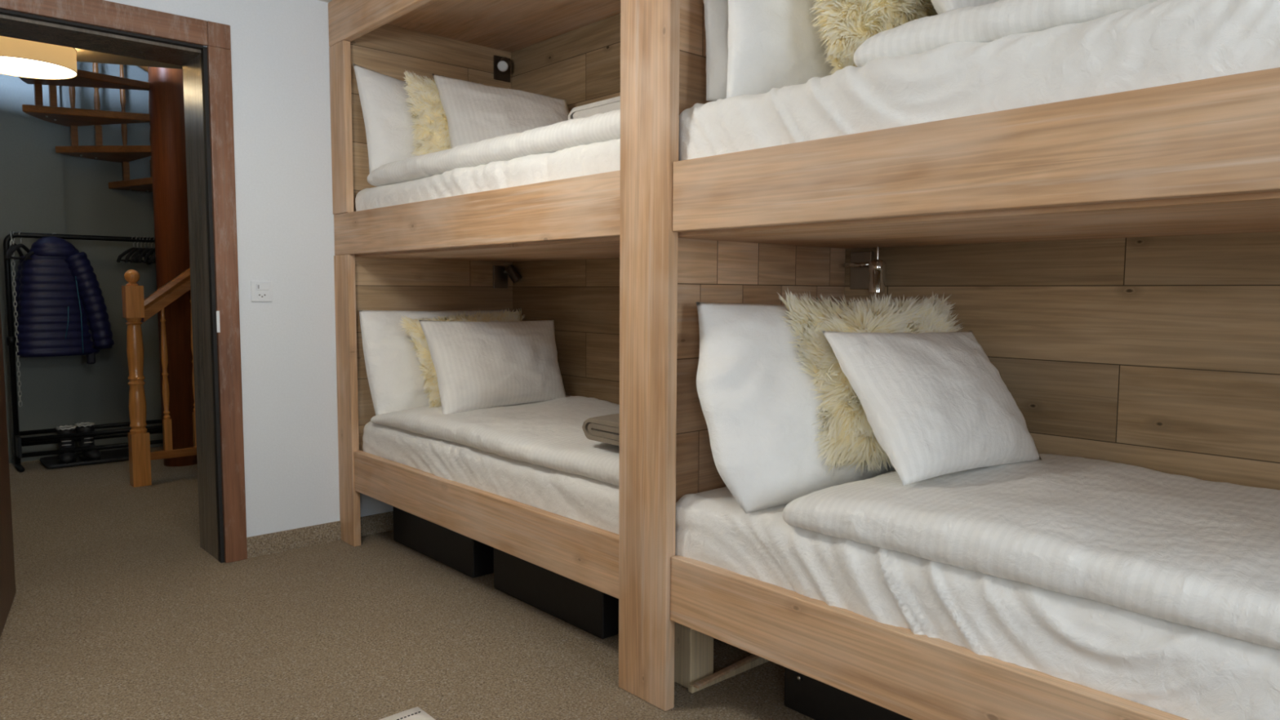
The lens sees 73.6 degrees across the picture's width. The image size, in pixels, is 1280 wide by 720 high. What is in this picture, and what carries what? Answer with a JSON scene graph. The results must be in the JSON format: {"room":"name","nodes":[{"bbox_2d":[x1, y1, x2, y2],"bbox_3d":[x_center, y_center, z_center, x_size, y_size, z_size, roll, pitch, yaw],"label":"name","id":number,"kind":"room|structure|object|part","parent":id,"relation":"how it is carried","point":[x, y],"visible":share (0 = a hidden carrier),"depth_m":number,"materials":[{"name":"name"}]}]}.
{"room":"bunk bedroom","nodes":[
{"label":"bunk bedroom","id":0,"kind":"room"},
{"bbox_2d":[0,61,163,463],"bbox_3d":[-3.939,-1.927,5.854,3.600,5.200,0.155,-4,6,-42],"label":"wall","id":1,"kind":"structure","parent":0,"point":[43,190],"depth_m":5.93,"materials":[{"name":"paint"}]},
{"bbox_2d":[75,48,182,69],"bbox_3d":[-2.881,-1.770,4.509,3.350,0.210,2.458,-4,6,-42],"label":"ceiling","id":2,"kind":"structure","parent":0,"point":[82,55],"depth_m":4.82,"materials":[{"name":"paint"}]},
{"bbox_2d":[0,35,77,79],"bbox_3d":[-3.195,-1.584,4.423,0.475,0.148,0.475,-4,6,-42],"label":"ceiling lamp","id":3,"kind":"object","parent":2,"relation":"attached to","point":[20,58],"visible":0.84,"depth_m":4.36,"materials":[{"name":"beige fabric"}]},
{"bbox_2d":[0,56,75,78],"bbox_3d":[-3.196,-1.517,4.428,0.462,0.004,0.462,-4,6,-42],"label":"diffuser","id":4,"kind":"object","parent":3,"relation":"attached to","point":[28,67],"depth_m":4.44,"materials":[{"name":"beige plastic"}]},
{"bbox_2d":[105,0,393,537],"bbox_3d":[-2.146,-0.401,3.424,3.850,2.560,0.300,-4,6,-42],"label":"wall","id":5,"kind":"structure","parent":0,"point":[280,62],"depth_m":3.75,"materials":[{"name":"white paint"}]},
{"bbox_2d":[0,306,15,637],"bbox_3d":[-2.201,-0.140,2.855,0.040,2.112,0.720,-2,5,-31],"label":"door","id":6,"kind":"structure","parent":5,"relation":"in","point":[7,579],"depth_m":3.08,"materials":[{"name":"brown wood"}]},
{"bbox_2d":[0,0,208,46],"bbox_3d":[-2.100,-1.305,3.173,0.912,0.098,0.021,-4,6,-42],"label":"trim","id":7,"kind":"structure","parent":5,"relation":"attached to","point":[99,13],"depth_m":3.26,"materials":[{"name":"brown wood"}]},
{"bbox_2d":[0,8,224,563],"bbox_3d":[-2.193,-0.204,3.422,0.818,2.166,0.275,-4,6,-42],"label":"trim","id":8,"kind":"structure","parent":5,"relation":"attached to","point":[189,59],"depth_m":3.64,"materials":[{"name":"brown wood"}]},
{"bbox_2d":[216,311,220,332],"bbox_3d":[-1.758,-0.160,3.563,0.012,0.090,0.001,-4,6,-42],"label":"strike plate","id":9,"kind":"object","parent":5,"relation":"attached to","point":[217,312],"depth_m":3.56,"materials":[{"name":"silver metal"}]},
{"bbox_2d":[206,21,247,563],"bbox_3d":[-1.734,-0.257,3.593,0.088,2.250,0.022,-4,6,-42],"label":"trim","id":10,"kind":"structure","parent":5,"relation":"attached to","point":[219,39],"depth_m":3.58,"materials":[{"name":"brown wood"}]},
{"bbox_2d":[250,280,272,302],"bbox_3d":[-1.631,-0.296,3.689,0.088,0.090,0.013,-4,6,-42],"label":"wall socket","id":11,"kind":"object","parent":5,"relation":"attached to","point":[260,291],"visible":1,"depth_m":3.68,"materials":[{"name":"white plastic"}]},
{"bbox_2d":[256,291,267,299],"bbox_3d":[-1.630,-0.277,3.688,0.048,0.035,0.002,-4,6,-42],"label":"socket","id":12,"kind":"object","parent":11,"relation":"attached to","point":[260,295],"depth_m":3.69,"materials":[{"name":"white plastic"}]},
{"bbox_2d":[256,283,269,289],"bbox_3d":[-1.627,-0.315,3.686,0.054,0.028,0.004,-4,6,-42],"label":"switch","id":13,"kind":"object","parent":11,"relation":"attached to","point":[259,286],"depth_m":3.69,"materials":[{"name":"white plastic"}]},
{"bbox_2d":[246,511,393,558],"bbox_3d":[-1.221,0.784,4.154,1.320,0.090,0.012,-4,6,-42],"label":"baseboard","id":14,"kind":"structure","parent":5,"relation":"attached to","point":[302,537],"depth_m":3.89,"materials":[{"name":"carpet"}]},
{"bbox_2d":[318,0,332,2],"bbox_3d":[0.110,-1.401,0.856,3.850,0.100,6.400,-4,6,-42],"label":"ceiling","id":15,"kind":"structure","parent":0,"point":[325,1],"depth_m":3.79,"materials":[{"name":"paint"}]},
{"bbox_2d":[0,446,814,719],"bbox_3d":[-1.044,1.026,2.311,3.850,0.100,9.800,-4,6,-42],"label":"floor","id":16,"kind":"structure","parent":0,"point":[118,611],"depth_m":2.89,"materials":[{"name":"carpet"}]},
{"bbox_2d":[3,232,163,471],"bbox_3d":[-3.473,-0.094,6.008,1.577,1.522,0.340,-4,6,-42],"label":"coat rack","id":17,"kind":"object","parent":16,"relation":"on","point":[18,442],"visible":0.54,"depth_m":5.58,"materials":[{"name":"black metal"}]},
{"bbox_2d":[4,231,23,259],"bbox_3d":[-4.003,-0.729,5.473,0.022,0.188,0.417,-2,5,-24],"label":"hanger","id":18,"kind":"object","parent":17,"relation":"hanging from","point":[7,254],"visible":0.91,"depth_m":5.41,"materials":[{"name":"black plastic"}]},
{"bbox_2d":[9,231,22,407],"bbox_3d":[-4.007,-0.260,5.486,0.021,1.129,0.078,-4,6,-42],"label":"chain","id":19,"kind":"object","parent":17,"relation":"hanging from","point":[13,255],"visible":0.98,"depth_m":5.46,"materials":[{"name":"metal"}]},
{"bbox_2d":[8,231,29,259],"bbox_3d":[-3.978,-0.730,5.496,0.022,0.188,0.417,-1,5,-16],"label":"hanger","id":20,"kind":"object","parent":17,"relation":"hanging from","point":[15,248],"visible":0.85,"depth_m":5.44,"materials":[{"name":"black plastic"}]},
{"bbox_2d":[23,233,57,260],"bbox_3d":[-3.842,-0.740,5.619,0.022,0.188,0.417,2,5,20],"label":"hanger","id":21,"kind":"object","parent":17,"relation":"hanging from","point":[27,256],"visible":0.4,"depth_m":5.45,"materials":[{"name":"black plastic"}]},
{"bbox_2d":[13,236,114,364],"bbox_3d":[-3.820,-0.389,5.671,0.546,0.843,0.272,-3,5,-33],"label":"jacket","id":22,"kind":"object","parent":21,"relation":"hanging from","point":[61,309],"visible":0.98,"depth_m":5.57,"materials":[{"name":"blue fabric"}]},
{"bbox_2d":[30,236,79,256],"bbox_3d":[-3.833,-0.742,5.601,0.274,0.128,0.205,-4,6,-42],"label":"hood","id":23,"kind":"object","parent":22,"relation":"attached to","point":[46,246],"depth_m":5.52,"materials":[{"name":"blue fabric"}]},
{"bbox_2d":[116,236,151,264],"bbox_3d":[-3.505,-0.762,5.923,0.022,0.188,0.417,0,5,-2],"label":"hanger","id":24,"kind":"object","parent":17,"relation":"hanging from","point":[118,260],"visible":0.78,"depth_m":5.80,"materials":[{"name":"black plastic"}]},
{"bbox_2d":[124,236,148,264],"bbox_3d":[-3.489,-0.763,5.938,0.022,0.188,0.417,-1,5,-10],"label":"hanger","id":25,"kind":"object","parent":17,"relation":"hanging from","point":[132,251],"visible":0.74,"depth_m":5.81,"materials":[{"name":"black plastic"}]},
{"bbox_2d":[133,236,147,264],"bbox_3d":[-3.473,-0.764,5.953,0.022,0.188,0.417,-1,5,-18],"label":"hanger","id":26,"kind":"object","parent":17,"relation":"hanging from","point":[135,258],"visible":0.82,"depth_m":5.82,"materials":[{"name":"black plastic"}]},
{"bbox_2d":[129,236,155,262],"bbox_3d":[-3.456,-0.765,5.968,0.022,0.188,0.417,0,5,-6],"label":"hanger","id":27,"kind":"object","parent":17,"relation":"hanging from","point":[142,249],"visible":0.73,"depth_m":5.90,"materials":[{"name":"black plastic"}]},
{"bbox_2d":[136,236,153,262],"bbox_3d":[-3.424,-0.767,5.997,0.022,0.188,0.417,0,5,-2],"label":"hanger","id":28,"kind":"object","parent":17,"relation":"hanging from","point":[151,248],"visible":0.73,"depth_m":5.93,"materials":[{"name":"black plastic"}]},
{"bbox_2d":[137,236,153,262],"bbox_3d":[-3.440,-0.766,5.982,0.022,0.188,0.417,-1,5,-14],"label":"hanger","id":29,"kind":"object","parent":17,"relation":"hanging from","point":[140,260],"visible":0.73,"depth_m":5.85,"materials":[{"name":"black plastic"}]},
{"bbox_2d":[142,237,155,262],"bbox_3d":[-3.407,-0.768,6.012,0.022,0.188,0.417,-1,5,-10],"label":"hanger","id":30,"kind":"object","parent":17,"relation":"hanging from","point":[147,255],"visible":0.48,"depth_m":5.87,"materials":[{"name":"black plastic"}]},
{"bbox_2d":[148,253,153,263],"bbox_3d":[-3.375,-0.771,6.041,0.022,0.188,0.417,0,5,-6],"label":"hanger","id":31,"kind":"object","parent":17,"relation":"hanging from","point":[151,255],"visible":0.13,"depth_m":5.86,"materials":[{"name":"black plastic"}]},
{"bbox_2d":[151,251,155,263],"bbox_3d":[-3.391,-0.770,6.027,0.022,0.188,0.417,-1,5,-18],"label":"hanger","id":32,"kind":"object","parent":17,"relation":"hanging from","point":[153,260],"visible":0.12,"depth_m":5.85,"materials":[{"name":"black plastic"}]},
{"bbox_2d":[39,448,128,468],"bbox_3d":[-3.704,0.668,5.835,0.615,0.030,0.350,-4,6,-42],"label":"tray","id":33,"kind":"object","parent":16,"relation":"on","point":[121,455],"visible":0.58,"depth_m":5.76,"materials":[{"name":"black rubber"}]},
{"bbox_2d":[55,425,75,464],"bbox_3d":[-3.813,0.564,5.686,0.115,0.229,0.288,-3,5,-33],"label":"boot","id":34,"kind":"object","parent":33,"relation":"on","point":[65,443],"visible":0.84,"depth_m":5.69,"materials":[{"name":"black leather"}]},
{"bbox_2d":[75,422,101,461],"bbox_3d":[-3.725,0.553,5.771,0.116,0.239,0.286,-4,6,-42],"label":"boot","id":35,"kind":"object","parent":33,"relation":"on","point":[93,455],"visible":0.84,"depth_m":5.77,"materials":[{"name":"black leather"}]},
{"bbox_2d":[18,62,197,466],"bbox_3d":[-3.085,-1.895,5.571,1.652,5.190,1.580,-4,6,-42],"label":"spiral staircase","id":36,"kind":"structure","parent":16,"relation":"on","point":[167,180],"depth_m":5.54,"materials":[{"name":"brown wood"}]},
{"bbox_3d":[-3.137,-2.127,5.610,1.529,1.800,1.298,-4,6,-42],"label":"handrail","id":37,"kind":"part","parent":36,"relation":"part of","materials":[{"name":"brown wood"}]},
{"bbox_2d":[121,267,196,487],"bbox_3d":[-2.629,-0.174,5.340,1.022,1.797,0.094,-4,6,-42],"label":"balustrade","id":38,"kind":"object","parent":16,"relation":"on","point":[135,308],"visible":0.58,"depth_m":5.05,"materials":[{"name":"brown wood"}]},
{"bbox_3d":[-2.975,0.154,5.054,0.094,1.184,0.094,-4,6,-42],"label":"newel post","id":39,"kind":"part","parent":38,"relation":"part of","materials":[{"name":"brown wood"}]},
{"bbox_3d":[-2.593,-0.660,5.333,0.929,0.827,0.064,-4,6,-42],"label":"handrail","id":40,"kind":"part","parent":38,"relation":"part of","materials":[{"name":"brown wood"}]},
{"bbox_3d":[-2.598,0.551,5.429,0.928,0.049,0.044,-4,6,-42],"label":"rail","id":41,"kind":"part","parent":38,"relation":"part of","materials":[{"name":"brown wood"}]},
{"bbox_2d":[379,706,435,719],"bbox_3d":[-0.499,1.019,1.699,0.738,0.014,1.165,-4,6,-42],"label":"floor vent","id":42,"kind":"object","parent":16,"relation":"on","point":[415,713],"visible":1,"depth_m":2.32,"materials":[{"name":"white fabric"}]},
{"bbox_2d":[393,506,493,577],"bbox_3d":[-0.681,0.736,3.921,0.635,0.225,0.717,-4,6,-42],"label":"storage box","id":43,"kind":"object","parent":16,"relation":"on","point":[472,557],"visible":0.12,"depth_m":3.63,"materials":[{"name":"black plastic"}]},
{"bbox_2d":[493,547,618,639],"bbox_3d":[-0.119,0.787,3.303,0.635,0.225,0.682,-4,6,-42],"label":"storage box","id":44,"kind":"object","parent":16,"relation":"on","point":[592,611],"visible":0.12,"depth_m":3.03,"materials":[{"name":"black plastic"}]},
{"bbox_2d":[688,657,769,693],"bbox_3d":[0.333,0.943,2.644,0.495,0.023,0.018,-4,6,-41],"label":"plank","id":45,"kind":"object","parent":16,"relation":"on","point":[759,660],"visible":0.53,"depth_m":2.59,"materials":[{"name":"brown wood"}]},
{"bbox_2d":[693,653,759,688],"bbox_3d":[0.309,0.927,2.614,0.018,0.010,0.430,5,6,44],"label":"plank","id":46,"kind":"object","parent":45,"relation":"on","point":[752,657],"visible":0.56,"depth_m":2.55,"materials":[{"name":"brown wood"}]},
{"bbox_2d":[328,0,1279,719],"bbox_3d":[0.417,-0.262,2.598,0.938,2.438,4.378,-4,6,-42],"label":"bunk bed","id":47,"kind":"object","parent":16,"relation":"on","point":[1114,258],"visible":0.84,"depth_m":2.33,"materials":[{"name":"brown wood"}]},
{"bbox_3d":[-1.329,-1.026,3.806,0.034,0.740,0.154,-4,6,-42],"label":"post","id":48,"kind":"part","parent":47,"relation":"part of","materials":[{"name":"brown wood"}]},
{"bbox_3d":[-1.335,0.186,3.902,0.034,1.321,0.154,-4,6,-42],"label":"post","id":49,"kind":"part","parent":47,"relation":"part of","materials":[{"name":"brown wood"}]},
{"bbox_3d":[-0.994,-0.489,4.147,0.863,2.108,0.050,-4,6,-42],"label":"panel","id":50,"kind":"part","parent":47,"relation":"part of","materials":[{"name":"brown wood"}]},
{"bbox_3d":[-0.707,-0.508,3.167,0.040,0.183,1.998,-4,6,-42],"label":"rail","id":51,"kind":"part","parent":47,"relation":"part of","materials":[{"name":"brown wood"}]},
{"bbox_3d":[-0.673,0.557,3.213,0.038,0.180,1.889,-4,6,-42],"label":"rail","id":52,"kind":"part","parent":47,"relation":"part of","materials":[{"name":"brown wood"}]},
{"bbox_2d":[355,138,620,211],"bbox_3d":[-0.326,-0.600,3.390,0.859,0.270,1.924,-4,6,-42],"label":"mattress","id":53,"kind":"object","parent":47,"relation":"on","point":[596,157],"visible":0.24,"depth_m":2.93,"materials":[{"name":"white fabric"}]},
{"bbox_2d":[353,63,417,173],"bbox_3d":[-0.957,-1.046,3.913,0.656,0.530,0.207,-3,6,-37],"label":"pillow","id":54,"kind":"object","parent":53,"relation":"on","point":[387,122],"visible":0.32,"depth_m":3.75,"materials":[{"name":"white fabric"}]},
{"bbox_2d":[367,109,620,186],"bbox_3d":[-0.282,-0.775,3.335,0.859,0.112,1.793,-4,6,-42],"label":"duvet","id":55,"kind":"object","parent":53,"relation":"on","point":[598,127],"visible":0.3,"depth_m":2.92,"materials":[{"name":"white fabric"}]},
{"bbox_2d":[402,69,451,155],"bbox_3d":[-0.779,-1.055,3.864,0.556,0.475,0.275,-3,5,-34],"label":"cushion","id":56,"kind":"object","parent":55,"relation":"on","point":[431,131],"visible":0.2,"depth_m":3.75,"materials":[{"name":"beige fur"}]},
{"bbox_2d":[431,73,568,148],"bbox_3d":[-0.566,-1.055,3.763,0.697,0.425,0.234,0,5,-8],"label":"pillow","id":57,"kind":"object","parent":55,"relation":"on","point":[474,112],"visible":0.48,"depth_m":3.71,"materials":[{"name":"white fabric"}]},
{"bbox_2d":[567,96,620,119],"bbox_3d":[0.155,-0.823,2.916,0.587,0.070,0.562,-4,6,-42],"label":"folded blanket","id":58,"kind":"object","parent":55,"relation":"on","point":[612,104],"visible":0.03,"depth_m":2.81,"materials":[{"name":"white fabric"}]},
{"bbox_2d":[362,421,619,533],"bbox_3d":[-0.331,0.430,3.472,0.855,0.247,1.922,-4,6,-42],"label":"mattress","id":59,"kind":"object","parent":47,"relation":"on","point":[588,500],"visible":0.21,"depth_m":3.03,"materials":[{"name":"white fabric"}]},
{"bbox_2d":[370,395,619,486],"bbox_3d":[-0.295,0.263,3.420,0.868,0.108,1.807,-4,6,-42],"label":"duvet","id":60,"kind":"object","parent":59,"relation":"on","point":[550,434],"visible":0.56,"depth_m":3.15,"materials":[{"name":"white fabric"}]},
{"bbox_2d":[359,309,504,415],"bbox_3d":[-0.919,0.001,4.028,0.766,0.475,0.210,-3,6,-37],"label":"pillow","id":61,"kind":"object","parent":60,"relation":"on","point":[394,380],"visible":0.33,"depth_m":3.83,"materials":[{"name":"white fabric"}]},
{"bbox_2d":[397,308,524,408],"bbox_3d":[-0.751,-0.013,3.950,0.672,0.454,0.346,-4,6,-42],"label":"cushion","id":62,"kind":"object","parent":60,"relation":"on","point":[413,326],"visible":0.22,"depth_m":3.80,"materials":[{"name":"beige fur"}]},
{"bbox_2d":[418,320,566,414],"bbox_3d":[-0.660,0.012,3.808,0.675,0.380,0.341,-4,6,-42],"label":"pillow","id":63,"kind":"object","parent":60,"relation":"on","point":[478,365],"visible":1,"depth_m":3.71,"materials":[{"name":"white fabric"}]},
{"bbox_2d":[582,413,619,445],"bbox_3d":[0.187,0.214,2.868,0.708,0.082,0.344,-4,6,-42],"label":"folded blanket","id":64,"kind":"object","parent":60,"relation":"on","point":[603,428],"visible":0.15,"depth_m":2.69,"materials":[{"name":"beige fabric"}]},
{"bbox_2d":[493,55,510,82],"bbox_3d":[-0.671,-1.460,4.262,0.107,0.117,0.093,-4,6,-42],"label":"wall lamp","id":65,"kind":"object","parent":47,"relation":"attached to","point":[501,64],"visible":1,"depth_m":4.27,"materials":[{"name":"brown metal"}]},
{"bbox_2d":[492,264,521,288],"bbox_3d":[-0.671,-0.426,4.360,0.146,0.119,0.072,1,5,8],"label":"wall lamp","id":66,"kind":"object","parent":47,"relation":"attached to","point":[500,273],"visible":1,"depth_m":4.34,"materials":[{"name":"black metal"}]},
{"bbox_3d":[-0.713,-0.424,4.366,0.087,0.114,0.012,-4,6,-42],"label":"wall plate","id":67,"kind":"part","parent":66,"relation":"part of","materials":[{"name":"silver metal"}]},
{"bbox_3d":[-0.006,-0.476,3.726,0.032,2.158,2.080,-4,6,-42],"label":"panel","id":68,"kind":"part","parent":47,"relation":"part of","materials":[{"name":"brown wood"}]},
{"bbox_3d":[0.022,-0.245,2.362,0.036,2.438,0.200,-4,6,-42],"label":"post","id":69,"kind":"part","parent":47,"relation":"part of","materials":[{"name":"brown wood"}]},
{"bbox_3d":[0.159,0.818,2.555,0.100,0.289,0.080,-4,6,-42],"label":"support leg","id":70,"kind":"part","parent":47,"relation":"part of","materials":[{"name":"brown wood"}]},
{"bbox_2d":[844,246,886,292],"bbox_3d":[0.750,-0.298,2.830,0.066,0.147,0.159,-3,5,-32],"label":"wall lamp","id":71,"kind":"object","parent":47,"relation":"attached to","point":[866,273],"visible":0.99,"depth_m":2.84,"materials":[{"name":"silver metal"}]},
{"bbox_3d":[0.733,-0.316,2.845,0.037,0.018,0.103,-4,6,-42],"label":"arm","id":72,"kind":"part","parent":71,"relation":"part of","materials":[{"name":"silver metal"}]},
{"bbox_3d":[0.745,-0.301,2.873,0.016,0.125,0.080,-4,6,-42],"label":"wall plate","id":73,"kind":"part","parent":71,"relation":"part of","materials":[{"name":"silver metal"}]},
{"bbox_3d":[0.761,0.690,1.637,0.038,0.180,1.978,-4,6,-42],"label":"rail","id":74,"kind":"part","parent":47,"relation":"part of","materials":[{"name":"brown wood"}]},
{"bbox_3d":[0.764,-0.372,1.550,0.040,0.183,1.978,-4,6,-42],"label":"rail","id":75,"kind":"part","parent":47,"relation":"part of","materials":[{"name":"brown wood"}]},
{"bbox_2d":[675,486,1279,719],"bbox_3d":[1.097,0.551,1.895,0.867,0.272,2.139,-4,6,-42],"label":"mattress","id":76,"kind":"object","parent":47,"relation":"on","point":[1186,672],"visible":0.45,"depth_m":1.69,"materials":[{"name":"white fabric"}]},
{"bbox_2d":[696,302,894,513],"bbox_3d":[0.555,0.104,2.465,0.906,0.540,0.257,-2,5,-30],"label":"pillow","id":77,"kind":"object","parent":76,"relation":"on","point":[759,410],"visible":0.47,"depth_m":2.28,"materials":[{"name":"white fabric"}]},
{"bbox_2d":[782,453,1279,649],"bbox_3d":[1.222,0.376,1.748,0.872,0.127,1.726,-4,6,-42],"label":"duvet","id":78,"kind":"object","parent":76,"relation":"on","point":[1184,550],"visible":0.89,"depth_m":1.74,"materials":[{"name":"white fabric"}]},
{"bbox_2d":[777,289,963,477],"bbox_3d":[0.708,0.060,2.432,0.620,0.531,0.326,-1,5,-21],"label":"cushion","id":79,"kind":"object","parent":78,"relation":"on","point":[847,435],"visible":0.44,"depth_m":2.36,"materials":[{"name":"beige fur"}]},
{"bbox_2d":[822,330,1041,485],"bbox_3d":[0.790,0.101,2.265,0.548,0.354,0.306,-2,5,-29],"label":"pillow","id":80,"kind":"object","parent":78,"relation":"on","point":[936,404],"visible":1,"depth_m":2.17,"materials":[{"name":"white fabric"}]},
{"bbox_2d":[678,0,1279,160],"bbox_3d":[1.099,-0.491,1.812,0.876,0.328,2.147,-4,6,-42],"label":"mattress","id":81,"kind":"object","parent":47,"relation":"on","point":[1160,42],"visible":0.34,"depth_m":1.64,"materials":[{"name":"white fabric"}]},
{"bbox_2d":[702,0,728,101],"bbox_3d":[0.418,-0.931,2.480,0.653,0.450,0.140,-3,6,-37],"label":"pillow","id":82,"kind":"object","parent":81,"relation":"on","point":[716,11],"visible":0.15,"depth_m":2.29,"materials":[{"name":"white fabric"}]},
{"bbox_2d":[725,0,835,98],"bbox_3d":[0.506,-0.905,2.375,0.692,0.465,0.181,-3,6,-36],"label":"pillow","id":83,"kind":"object","parent":81,"relation":"on","point":[771,43],"visible":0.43,"depth_m":2.22,"materials":[{"name":"white fabric"}]},
{"bbox_2d":[808,0,937,75],"bbox_3d":[0.664,-0.930,2.276,0.607,0.512,0.297,-4,6,-42],"label":"cushion","id":84,"kind":"object","parent":81,"relation":"on","point":[848,24],"visible":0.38,"depth_m":2.12,"materials":[{"name":"beige fur"}]},
{"bbox_2d":[853,0,1158,66],"bbox_3d":[1.292,-0.685,1.625,0.827,0.119,1.581,-4,6,-42],"label":"duvet","id":85,"kind":"object","parent":81,"relation":"on","point":[986,23],"visible":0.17,"depth_m":1.70,"materials":[{"name":"white fabric"}]},
{"bbox_2d":[930,0,999,13],"bbox_3d":[0.876,-0.959,2.169,0.500,0.320,0.234,-4,6,-42],"label":"pillow","id":86,"kind":"object","parent":85,"relation":"on","point":[940,6],"visible":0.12,"depth_m":2.00,"materials":[{"name":"white fabric"}]},
{"bbox_3d":[1.459,-0.341,2.116,0.032,2.158,2.278,-4,6,-42],"label":"panel","id":87,"kind":"part","parent":47,"relation":"part of","materials":[{"name":"brown wood"}]},
{"bbox_2d":[784,667,912,719],"bbox_3d":[0.920,0.878,2.224,0.550,0.225,0.962,-4,6,-42],"label":"storage box","id":88,"kind":"object","parent":16,"relation":"on","point":[814,699],"visible":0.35,"depth_m":2.30,"materials":[{"name":"black plastic"}]}
]}

